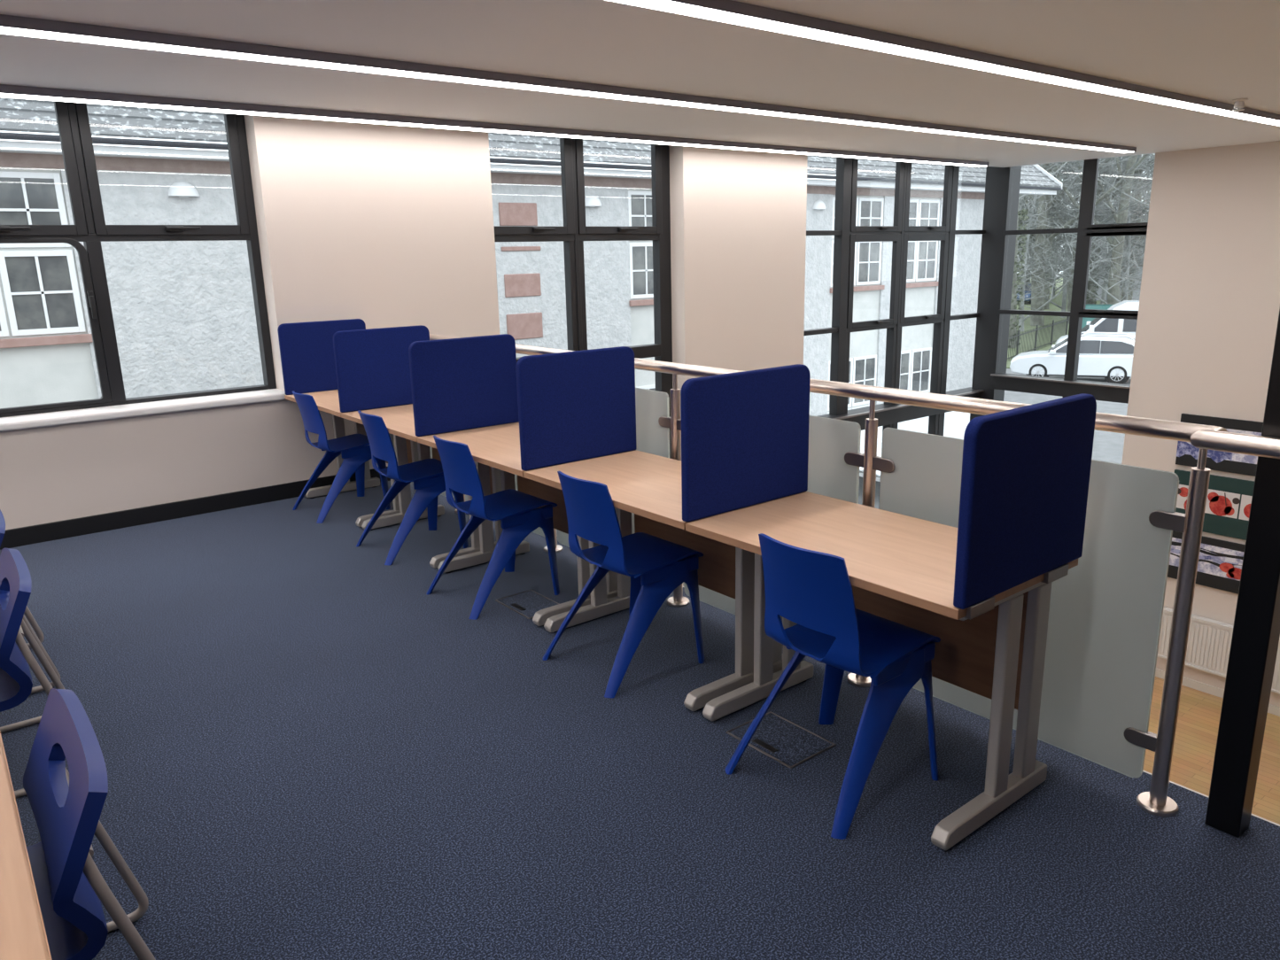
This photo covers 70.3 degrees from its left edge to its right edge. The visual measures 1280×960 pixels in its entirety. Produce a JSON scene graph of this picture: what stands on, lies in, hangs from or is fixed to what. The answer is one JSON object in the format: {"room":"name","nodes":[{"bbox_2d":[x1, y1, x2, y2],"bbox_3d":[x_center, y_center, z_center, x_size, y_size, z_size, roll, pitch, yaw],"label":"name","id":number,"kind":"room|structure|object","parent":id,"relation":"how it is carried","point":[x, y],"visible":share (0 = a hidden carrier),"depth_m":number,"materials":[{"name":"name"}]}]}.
{"room":"school study area","nodes":[
{"label":"school study area","id":0,"kind":"room"},
{"bbox_2d":[0,114,807,586],"bbox_3d":[-1.684,0.093,7.280,16.180,6.290,0.360,-12,18,-37],"label":"wall","id":1,"kind":"structure","parent":0,"point":[378,225],"depth_m":6.46,"materials":[{"name":"beige paint"}]},
{"bbox_2d":[0,100,285,431],"bbox_3d":[-3.310,-1.395,5.528,1.970,2.015,0.330,-12,18,-37],"label":"window","id":2,"kind":"structure","parent":1,"relation":"in","point":[89,228],"depth_m":5.67,"materials":[{"name":"grey metal"}]},
{"bbox_2d":[0,466,390,550],"bbox_3d":[-4.847,0.584,4.558,7.800,0.110,0.018,-12,18,-37],"label":"baseboard","id":3,"kind":"structure","parent":1,"relation":"attached to","point":[39,533],"depth_m":5.87,"materials":[{"name":"black wood"}]},
{"bbox_2d":[493,137,672,458],"bbox_3d":[-0.455,-0.067,8.298,1.954,6.055,0.175,-12,18,-37],"label":"window","id":4,"kind":"structure","parent":1,"relation":"in","point":[574,231],"depth_m":7.93,"materials":[{"name":"grey metal"}]},
{"bbox_2d":[803,156,985,509],"bbox_3d":[3.056,-0.810,10.964,3.720,6.055,0.270,-12,18,-37],"label":"window","id":5,"kind":"structure","parent":1,"relation":"in","point":[846,233],"depth_m":10.53,"materials":[{"name":"grey metal"}]},
{"bbox_2d":[0,480,1279,959],"bbox_3d":[-1.172,1.829,0.164,7.845,0.350,11.730,-12,18,-37],"label":"floor","id":6,"kind":"structure","parent":0,"point":[310,752],"depth_m":2.78,"materials":[{"name":"carpet"}]},
{"bbox_2d":[0,731,52,959],"bbox_3d":[-1.399,1.074,1.294,1.010,0.580,2.244,-12,18,-37],"label":"table","id":7,"kind":"object","parent":6,"relation":"on","point":[23,936],"visible":1,"depth_m":1.55,"materials":[{"name":"beige laminate"}]},
{"bbox_2d":[0,509,60,694],"bbox_3d":[-2.717,0.494,3.534,0.638,0.685,0.552,-12,18,-37],"label":"chair","id":8,"kind":"object","parent":6,"relation":"on","point":[39,640],"visible":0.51,"depth_m":3.56,"materials":[{"name":"blue"}]},
{"bbox_2d":[0,548,65,798],"bbox_3d":[-2.202,0.636,2.912,0.638,0.685,0.552,-12,18,-37],"label":"chair","id":9,"kind":"object","parent":6,"relation":"on","point":[16,682],"visible":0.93,"depth_m":2.84,"materials":[{"name":"blue plastic"}]},
{"bbox_2d":[22,689,155,959],"bbox_3d":[-1.346,0.880,1.851,0.638,0.685,0.552,-12,18,-37],"label":"chair","id":10,"kind":"object","parent":6,"relation":"on","point":[66,807],"visible":0.94,"depth_m":1.81,"materials":[{"name":"blue plastic"}]},
{"bbox_2d":[292,390,390,523],"bbox_3d":[-1.996,-0.202,6.012,0.548,0.808,0.483,-13,18,-39],"label":"plastic chair","id":11,"kind":"object","parent":6,"relation":"on","point":[354,450],"visible":0.91,"depth_m":5.90,"materials":[{"name":"blue plastic"}]},
{"bbox_2d":[284,389,418,527],"bbox_3d":[-1.859,-0.183,6.075,0.610,0.735,1.026,-12,18,-37],"label":"desk","id":12,"kind":"object","parent":6,"relation":"on","point":[328,401],"visible":0.31,"depth_m":6.19,"materials":[{"name":"brown wood"}]},
{"bbox_2d":[277,318,365,395],"bbox_3d":[-2.184,-0.862,6.313,0.605,0.479,0.034,-12,18,-37],"label":"screen","id":13,"kind":"object","parent":12,"relation":"attached to","point":[306,350],"visible":0.75,"depth_m":6.23,"materials":[{"name":"blue fabric"}]},
{"bbox_2d":[333,325,429,412],"bbox_3d":[-1.554,-0.685,5.543,0.605,0.479,0.034,-12,18,-37],"label":"screen","id":14,"kind":"object","parent":12,"relation":"attached to","point":[373,369],"visible":0.79,"depth_m":5.48,"materials":[{"name":"blue fabric"}]},
{"bbox_2d":[356,410,468,565],"bbox_3d":[-1.315,-0.011,5.182,0.548,0.808,0.483,-12,17,-36],"label":"plastic chair","id":15,"kind":"object","parent":6,"relation":"on","point":[427,476],"visible":0.89,"depth_m":5.06,"materials":[{"name":"blue plastic"}]},
{"bbox_2d":[341,404,519,568],"bbox_3d":[-1.214,-0.002,5.287,0.610,0.735,1.026,-12,18,-37],"label":"desk","id":16,"kind":"object","parent":6,"relation":"on","point":[399,421],"visible":0.33,"depth_m":5.35,"materials":[{"name":"brown wood"}]},
{"bbox_2d":[408,333,519,436],"bbox_3d":[-0.909,-0.504,4.755,0.605,0.479,0.034,-12,18,-37],"label":"screen","id":17,"kind":"object","parent":16,"relation":"attached to","point":[461,384],"visible":0.92,"depth_m":4.72,"materials":[{"name":"blue fabric"}]},
{"bbox_2d":[426,435,559,620],"bbox_3d":[-0.721,0.165,4.416,0.548,0.808,0.483,-13,18,-38],"label":"plastic chair","id":18,"kind":"object","parent":6,"relation":"on","point":[518,514],"visible":1,"depth_m":4.30,"materials":[{"name":"blue plastic"}]},
{"bbox_2d":[416,422,636,626],"bbox_3d":[-0.570,0.179,4.500,0.610,0.735,1.026,-12,18,-37],"label":"desk","id":19,"kind":"object","parent":6,"relation":"on","point":[498,446],"visible":0.45,"depth_m":4.63,"materials":[{"name":"brown wood"}]},
{"bbox_2d":[515,346,636,470],"bbox_3d":[-0.265,-0.323,3.967,0.605,0.479,0.034,-12,18,-37],"label":"screen","id":20,"kind":"object","parent":19,"relation":"attached to","point":[575,406],"visible":1,"depth_m":3.93,"materials":[{"name":"blue fabric"}]},
{"bbox_2d":[495,589,558,619],"bbox_3d":[-0.525,0.593,4.346,0.207,0.007,0.310,-12,18,-37],"label":"floor outlet cover","id":21,"kind":"object","parent":6,"relation":"on","point":[527,603],"visible":0.8,"depth_m":4.36,"materials":[{"name":"blue carpet"}]},
{"bbox_2d":[542,471,704,698],"bbox_3d":[-0.061,0.342,3.645,0.548,0.808,0.483,-12,18,-37],"label":"plastic chair","id":22,"kind":"object","parent":6,"relation":"on","point":[655,566],"visible":1,"depth_m":3.52,"materials":[{"name":"blue plastic"}]},
{"bbox_2d":[523,450,806,711],"bbox_3d":[0.075,0.360,3.712,0.610,0.735,1.026,-12,18,-37],"label":"desk","id":23,"kind":"object","parent":6,"relation":"on","point":[646,485],"visible":0.59,"depth_m":3.71,"materials":[{"name":"brown wood"}]},
{"bbox_2d":[680,364,810,522],"bbox_3d":[0.380,-0.142,3.180,0.605,0.479,0.034,-12,18,-37],"label":"screen","id":24,"kind":"object","parent":23,"relation":"attached to","point":[745,434],"visible":1,"depth_m":3.14,"materials":[{"name":"blue fabric"}]},
{"bbox_2d":[726,711,836,768],"bbox_3d":[0.477,0.881,3.094,0.222,0.007,0.300,-12,18,-37],"label":"floor outlet cover","id":25,"kind":"object","parent":6,"relation":"on","point":[786,742],"visible":1,"depth_m":3.08,"materials":[{"name":"blue carpet"}]},
{"bbox_2d":[373,327,1279,816],"bbox_3d":[0.713,0.190,3.492,0.142,1.141,8.425,-12,18,-37],"label":"balustrade","id":26,"kind":"object","parent":6,"relation":"on","point":[1105,621],"visible":0.4,"depth_m":2.75,"materials":[{"name":"silver metal"}]},
{"bbox_2d":[724,533,940,839],"bbox_3d":[0.615,0.537,2.799,0.548,0.808,0.483,-12,18,-37],"label":"plastic chair","id":27,"kind":"object","parent":6,"relation":"on","point":[812,590],"visible":1,"depth_m":2.67,"materials":[{"name":"blue plastic"}]},
{"bbox_2d":[685,491,1078,850],"bbox_3d":[0.719,0.541,2.925,0.610,0.735,1.026,-12,18,-37],"label":"desk","id":28,"kind":"object","parent":6,"relation":"on","point":[901,568],"visible":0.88,"depth_m":2.78,"materials":[{"name":"brown wood"}]},
{"bbox_2d":[953,393,1096,620],"bbox_3d":[1.017,0.052,2.405,0.605,0.510,0.062,-12,18,-37],"label":"screen","id":29,"kind":"object","parent":28,"relation":"attached to","point":[1025,476],"visible":0.96,"depth_m":2.34,"materials":[{"name":"blue fabric"}]},
{"bbox_2d":[682,586,1279,826],"bbox_3d":[1.899,1.178,2.527,0.012,0.358,11.730,-12,18,-37],"label":"trim","id":30,"kind":"structure","parent":6,"relation":"attached to","point":[683,586],"depth_m":2.74,"materials":[{"name":"white"}]},
{"bbox_2d":[1204,309,1279,837],"bbox_3d":[1.641,-0.255,2.276,0.086,2.550,0.086,-12,18,-37],"label":"steel column","id":31,"kind":"structure","parent":6,"relation":"on","point":[1256,628],"depth_m":2.42,"materials":[{"name":"black metal"}]},
{"bbox_2d":[0,0,1279,167],"bbox_3d":[1.917,-1.587,1.907,15.910,0.200,11.730,-12,18,-37],"label":"ceiling","id":32,"kind":"structure","parent":0,"point":[1219,50],"depth_m":4.61,"materials":[{"name":"white paint"}]},
{"bbox_2d":[0,84,989,167],"bbox_3d":[-1.723,-2.409,6.069,14.512,0.047,0.132,-12,18,-37],"label":"ceiling light","id":33,"kind":"object","parent":32,"relation":"attached to","point":[13,91],"visible":1,"depth_m":6.12,"materials":[{"name":"grey plastic"}]},
{"bbox_2d":[0,14,1136,153],"bbox_3d":[-0.713,-2.126,4.835,14.512,0.047,0.132,-12,18,-37],"label":"ceiling light","id":34,"kind":"object","parent":32,"relation":"attached to","point":[9,24],"visible":1,"depth_m":4.57,"materials":[{"name":"grey plastic"}]},
{"bbox_2d":[606,0,1279,125],"bbox_3d":[0.338,-1.831,3.551,14.512,0.047,0.132,-12,18,-37],"label":"ceiling light","id":35,"kind":"object","parent":32,"relation":"attached to","point":[731,11],"visible":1,"depth_m":4.24,"materials":[{"name":"grey plastic"}]},
{"bbox_2d":[1232,98,1248,111],"bbox_3d":[4.097,-2.564,6.211,0.090,0.075,0.090,-12,18,-37],"label":"sprinkler head","id":36,"kind":"object","parent":32,"relation":"attached to","point":[1239,103],"visible":1,"depth_m":6.19},
{"bbox_2d":[556,274,1131,535],"bbox_3d":[26.374,-13.346,72.552,190.000,0.200,240.000,-12,18,-37],"label":"ground","id":37,"kind":"structure","parent":0,"point":[1107,446],"depth_m":24.91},
{"bbox_2d":[0,97,1062,416],"bbox_3d":[-6.818,-4.893,18.115,41.850,11.128,9.520,-12,18,-37],"label":"building","id":38,"kind":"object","parent":37,"relation":"on","point":[183,312],"visible":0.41,"depth_m":13.73,"materials":[{"name":"grey paint"}]},
{"bbox_2d":[167,181,199,198],"bbox_3d":[-6.478,-4.132,12.902,0.410,0.230,0.156,-12,18,-37],"label":"wall lamp","id":39,"kind":"object","parent":38,"relation":"attached to","point":[183,190],"visible":1,"depth_m":12.86,"materials":[{"name":"white plastic"}]},
{"bbox_2d":[584,194,601,207],"bbox_3d":[-0.874,-5.293,17.221,0.410,0.230,0.156,-12,18,-37],"label":"wall lamp","id":40,"kind":"object","parent":38,"relation":"attached to","point":[591,200],"visible":0.98,"depth_m":17.16,"materials":[{"name":"white plastic"}]},
{"bbox_2d":[812,200,825,209],"bbox_3d":[4.206,-6.399,21.123,0.410,0.230,0.156,-12,18,-37],"label":"wall lamp","id":41,"kind":"object","parent":38,"relation":"attached to","point":[818,205],"visible":1,"depth_m":21.05,"materials":[{"name":"white plastic"}]},
{"bbox_2d":[859,411,969,481],"bbox_3d":[6.670,-0.800,21.641,7.400,0.884,4.200,-12,18,-37],"label":"canopy roof","id":42,"kind":"structure","parent":37,"relation":"on","point":[956,423],"depth_m":22.18,"materials":[{"name":"white"}]},
{"bbox_2d":[1009,331,1134,384],"bbox_3d":[16.626,-4.673,34.525,4.680,1.819,2.120,5,15,25],"label":"estate car","id":43,"kind":"object","parent":37,"relation":"on","point":[1110,358],"visible":0.92,"depth_m":33.62,"materials":[{"name":"white paint"}]},
{"bbox_2d":[1049,349,1055,354],"bbox_3d":[15.444,-4.784,33.968,0.200,0.160,0.180,5,15,25],"label":"mirror","id":44,"kind":"object","parent":43,"relation":"on","point":[1052,352],"depth_m":33.89,"materials":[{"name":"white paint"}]},
{"bbox_2d":[1055,300,1139,344],"bbox_3d":[21.225,-6.436,39.493,5.639,2.637,2.320,5,15,22],"label":"van","id":45,"kind":"object","parent":37,"relation":"on","point":[1128,326],"visible":0.06,"depth_m":38.82,"materials":[{"name":"white paint"}]},
{"bbox_2d":[1088,325,1094,332],"bbox_3d":[19.424,-6.510,39.052,0.200,0.300,0.180,5,15,22],"label":"mirror","id":46,"kind":"object","parent":45,"relation":"attached to","point":[1091,329],"depth_m":38.98,"materials":[{"name":"white paint"}]},
{"bbox_2d":[969,165,1021,420],"bbox_3d":[4.592,-1.102,11.997,0.260,6.055,0.320,-12,18,-37],"label":"column","id":47,"kind":"structure","parent":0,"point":[1002,185],"depth_m":11.53,"materials":[{"name":"grey metal"}]},
{"bbox_2d":[1006,277,1105,368],"bbox_3d":[26.849,-21.039,103.066,110.000,0.090,91.400,-12,18,-37],"label":"ground","id":48,"kind":"structure","parent":0,"point":[1058,299],"depth_m":57.09,"materials":[{"name":"green plant"}]},
{"bbox_2d":[1016,282,1031,303],"bbox_3d":[34.580,-16.653,80.861,2.120,1.819,4.680,11,18,40],"label":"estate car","id":49,"kind":"object","parent":48,"relation":"on","point":[1027,296],"visible":0.11,"depth_m":79.32,"materials":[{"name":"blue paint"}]},
{"bbox_2d":[1007,316,1068,360],"bbox_3d":[18.198,-6.511,42.696,0.060,1.300,16.527,9,17,35],"label":"railing","id":50,"kind":"object","parent":48,"relation":"on","point":[1062,322],"visible":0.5,"depth_m":44.08,"materials":[{"name":"black metal"}]},
{"bbox_2d":[1016,169,1076,283],"bbox_3d":[36.382,-27.269,79.301,23.585,23.366,16.401,-11,17,-34],"label":"bare tree","id":51,"kind":"object","parent":48,"relation":"on","point":[1074,169],"visible":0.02,"depth_m":82.50,"materials":[{"name":"grey plant"}]},
{"bbox_2d":[1019,163,1076,309],"bbox_3d":[32.692,-25.761,71.321,16.097,24.463,20.460,11,19,41],"label":"bare tree","id":52,"kind":"object","parent":48,"relation":"on","point":[1047,290],"visible":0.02,"depth_m":71.92,"materials":[{"name":"grey plant"}]},
{"bbox_2d":[1020,162,1075,294],"bbox_3d":[32.312,-26.461,76.426,16.401,23.366,23.585,-1,14,3],"label":"bare tree","id":53,"kind":"object","parent":48,"relation":"on","point":[1026,201],"visible":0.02,"depth_m":78.17,"materials":[{"name":"grey plant"}]},
{"bbox_2d":[1008,158,1119,348],"bbox_3d":[16.124,-18.157,44.509,16.916,23.366,23.968,6,16,29],"label":"bare tree","id":54,"kind":"object","parent":48,"relation":"on","point":[1013,318],"visible":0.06,"depth_m":45.11,"materials":[{"name":"grey plant"}]},
{"bbox_2d":[1016,153,1155,331],"bbox_3d":[34.234,-22.159,78.463,68.643,13.923,51.470,-12,18,-37],"label":"trees","id":55,"kind":"object","parent":48,"relation":"on","point":[1061,261],"visible":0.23,"depth_m":56.45,"materials":[{"name":"green plant"}]},
{"bbox_2d":[1021,157,1150,294],"bbox_3d":[42.616,-32.386,90.753,21.950,27.538,21.270,5,15,23],"label":"bare tree","id":56,"kind":"object","parent":48,"relation":"on","point":[1106,158],"visible":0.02,"depth_m":92.15,"materials":[{"name":"grey plant"}]},
{"bbox_2d":[1018,154,1154,287],"bbox_3d":[27.741,-24.811,61.647,20.716,27.538,19.909,2,14,13],"label":"bare tree","id":57,"kind":"object","parent":48,"relation":"on","point":[1136,171],"visible":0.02,"depth_m":61.04,"materials":[{"name":"grey plant"}]},
{"bbox_2d":[1026,155,1147,324],"bbox_3d":[29.657,-21.861,55.911,17.472,24.463,17.251,-11,17,-34],"label":"bare tree","id":58,"kind":"object","parent":48,"relation":"on","point":[1069,285],"visible":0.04,"depth_m":58.52,"materials":[{"name":"grey plant"}]},
{"bbox_2d":[1023,155,1155,304],"bbox_3d":[31.781,-22.203,59.344,23.968,23.366,16.916,-3,14,-8],"label":"bare tree","id":59,"kind":"object","parent":48,"relation":"on","point":[1092,301],"visible":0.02,"depth_m":63.01,"materials":[{"name":"grey plant"}]},
{"bbox_2d":[1030,154,1154,325],"bbox_3d":[25.658,-22.910,54.190,19.909,27.538,20.716,3,15,16],"label":"bare tree","id":60,"kind":"object","parent":48,"relation":"on","point":[1036,303],"visible":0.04,"depth_m":56.31,"materials":[{"name":"grey plant"}]},
{"bbox_2d":[1040,154,1152,304],"bbox_3d":[29.773,-20.974,52.330,17.251,24.463,17.472,4,15,22],"label":"bare tree","id":61,"kind":"object","parent":48,"relation":"on","point":[1121,217],"visible":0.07,"depth_m":53.41,"materials":[{"name":"grey plant"}]},
{"bbox_2d":[1081,304,1112,328],"bbox_3d":[26.543,-9.081,51.227,3.080,1.800,0.081,5,15,25],"label":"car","id":62,"kind":"object","parent":48,"relation":"on","point":[1088,306],"visible":0.13,"depth_m":51.49,"materials":[{"name":"teal"}]},
{"bbox_2d":[1058,155,1152,302],"bbox_3d":[38.579,-26.418,67.112,21.950,27.538,21.270,6,16,28],"label":"bare tree","id":63,"kind":"object","parent":48,"relation":"on","point":[1140,196],"visible":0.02,"depth_m":68.43,"materials":[{"name":"grey plant"}]},
{"bbox_2d":[1094,235,1146,300],"bbox_3d":[46.771,-19.599,82.558,10.600,6.200,6.800,5,15,25],"label":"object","id":64,"kind":"object","parent":48,"relation":"on","point":[1099,290],"visible":0.02,"depth_m":81.38,"materials":[{"name":"grey"}]},
{"bbox_2d":[1104,155,1153,210],"bbox_3d":[42.132,-28.183,80.197,20.460,24.463,16.097,-3,14,-7],"label":"bare tree","id":65,"kind":"object","parent":48,"relation":"on","point":[1152,155],"visible":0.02,"depth_m":80.05,"materials":[{"name":"grey plant"}]},
{"bbox_2d":[1121,140,1279,706],"bbox_3d":[8.159,-0.205,7.569,0.350,6.290,12.090,-12,18,-37],"label":"wall","id":66,"kind":"structure","parent":0,"point":[1209,306],"depth_m":9.63,"materials":[{"name":"beige paint"}]},
{"bbox_2d":[990,158,1148,403],"bbox_3d":[5.139,-0.898,11.127,0.200,6.055,1.780,-12,18,-37],"label":"window","id":67,"kind":"structure","parent":66,"relation":"in","point":[1069,385],"depth_m":10.67,"materials":[{"name":"grey metal"}]},
{"bbox_2d":[1175,441,1199,466],"bbox_3d":[6.028,-0.288,9.991,0.038,0.266,0.222,-12,18,-37],"label":"print","id":68,"kind":"object","parent":66,"relation":"attached to","point":[1187,453],"depth_m":9.98,"materials":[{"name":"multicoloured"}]},
{"bbox_2d":[1176,441,1232,463],"bbox_3d":[6.113,-0.308,9.845,0.001,0.204,0.545,-12,18,-37],"label":"picture","id":69,"kind":"object","parent":68,"relation":"attached to","point":[1186,452],"depth_m":9.92,"materials":[{"name":"blue paper"}]},
{"bbox_2d":[1167,530,1245,594],"bbox_3d":[6.514,0.977,9.707,0.042,0.550,1.705,-12,18,-37],"label":"print","id":70,"kind":"object","parent":66,"relation":"attached to","point":[1220,564],"visible":0.35,"depth_m":9.94,"materials":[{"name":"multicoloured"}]},
{"bbox_2d":[1168,537,1243,581],"bbox_3d":[6.502,0.943,9.689,0.001,0.325,1.705,-12,18,-37],"label":"picture","id":71,"kind":"object","parent":70,"relation":"attached to","point":[1224,562],"depth_m":9.94,"materials":[{"name":"paper"}]},
{"bbox_2d":[1174,469,1254,540],"bbox_3d":[6.500,0.341,9.549,0.041,0.640,1.705,-12,18,-37],"label":"print","id":72,"kind":"object","parent":66,"relation":"attached to","point":[1229,500],"visible":0.39,"depth_m":9.78,"materials":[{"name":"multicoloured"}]},
{"bbox_2d":[1176,484,1188,509],"bbox_3d":[6.065,0.196,10.049,0.001,0.270,0.320,-12,18,-37],"label":"picture","id":73,"kind":"object","parent":72,"relation":"attached to","point":[1183,489],"depth_m":10.09,"materials":[{"name":"white paper"}]},
{"bbox_2d":[1204,488,1240,519],"bbox_3d":[6.274,0.255,9.794,0.001,0.270,0.320,-12,18,-37],"label":"picture","id":74,"kind":"object","parent":72,"relation":"attached to","point":[1221,503],"depth_m":9.78,"materials":[{"name":"white"}]},
{"bbox_2d":[1238,494,1252,520],"bbox_3d":[6.483,0.313,9.539,0.001,0.270,0.320,-12,18,-37],"label":"picture","id":75,"kind":"object","parent":72,"relation":"attached to","point":[1245,500],"depth_m":9.63,"materials":[{"name":"white"}]},
{"bbox_2d":[1155,668,1279,716],"bbox_3d":[8.789,3.027,7.344,0.020,0.100,9.830,-12,18,-37],"label":"baseboard","id":76,"kind":"structure","parent":66,"relation":"attached to","point":[1209,689],"depth_m":10.27,"materials":[{"name":"beige"}]},
{"bbox_2d":[1157,606,1279,694],"bbox_3d":[6.529,2.034,9.932,0.105,0.879,1.740,-12,18,-37],"label":"radiator","id":77,"kind":"object","parent":66,"relation":"attached to","point":[1209,640],"visible":0.46,"depth_m":10.10,"materials":[{"name":"white metal"}]},
{"bbox_2d":[1163,606,1279,643],"bbox_3d":[6.534,1.630,9.804,0.093,0.034,1.680,-12,18,-37],"label":"grille","id":78,"kind":"object","parent":77,"relation":"attached to","point":[1198,620],"depth_m":10.06,"materials":[{"name":"white metal"}]},
{"bbox_2d":[1180,413,1263,435],"bbox_3d":[6.195,-0.598,9.688,0.038,0.143,0.779,-12,18,-37],"label":"print","id":79,"kind":"object","parent":66,"relation":"attached to","point":[1231,425],"depth_m":9.61,"materials":[{"name":"black"}]},
{"bbox_2d":[1185,428,1261,464],"bbox_3d":[6.473,-0.314,9.377,0.001,0.335,1.705,-12,18,-37],"label":"picture","id":80,"kind":"object","parent":79,"relation":"attached to","point":[1191,452],"depth_m":9.66},
{"bbox_2d":[1205,449,1257,476],"bbox_3d":[6.298,-0.188,9.668,0.038,0.215,0.478,-12,18,-37],"label":"print","id":81,"kind":"object","parent":66,"relation":"attached to","point":[1231,462],"depth_m":9.65,"materials":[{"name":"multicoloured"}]},
{"bbox_2d":[1143,676,1279,824],"bbox_3d":[2.029,4.273,3.575,16.130,0.200,12.080,-12,18,-37],"label":"floor","id":82,"kind":"structure","parent":0,"point":[1198,712],"depth_m":9.13,"materials":[{"name":"brown wood"}]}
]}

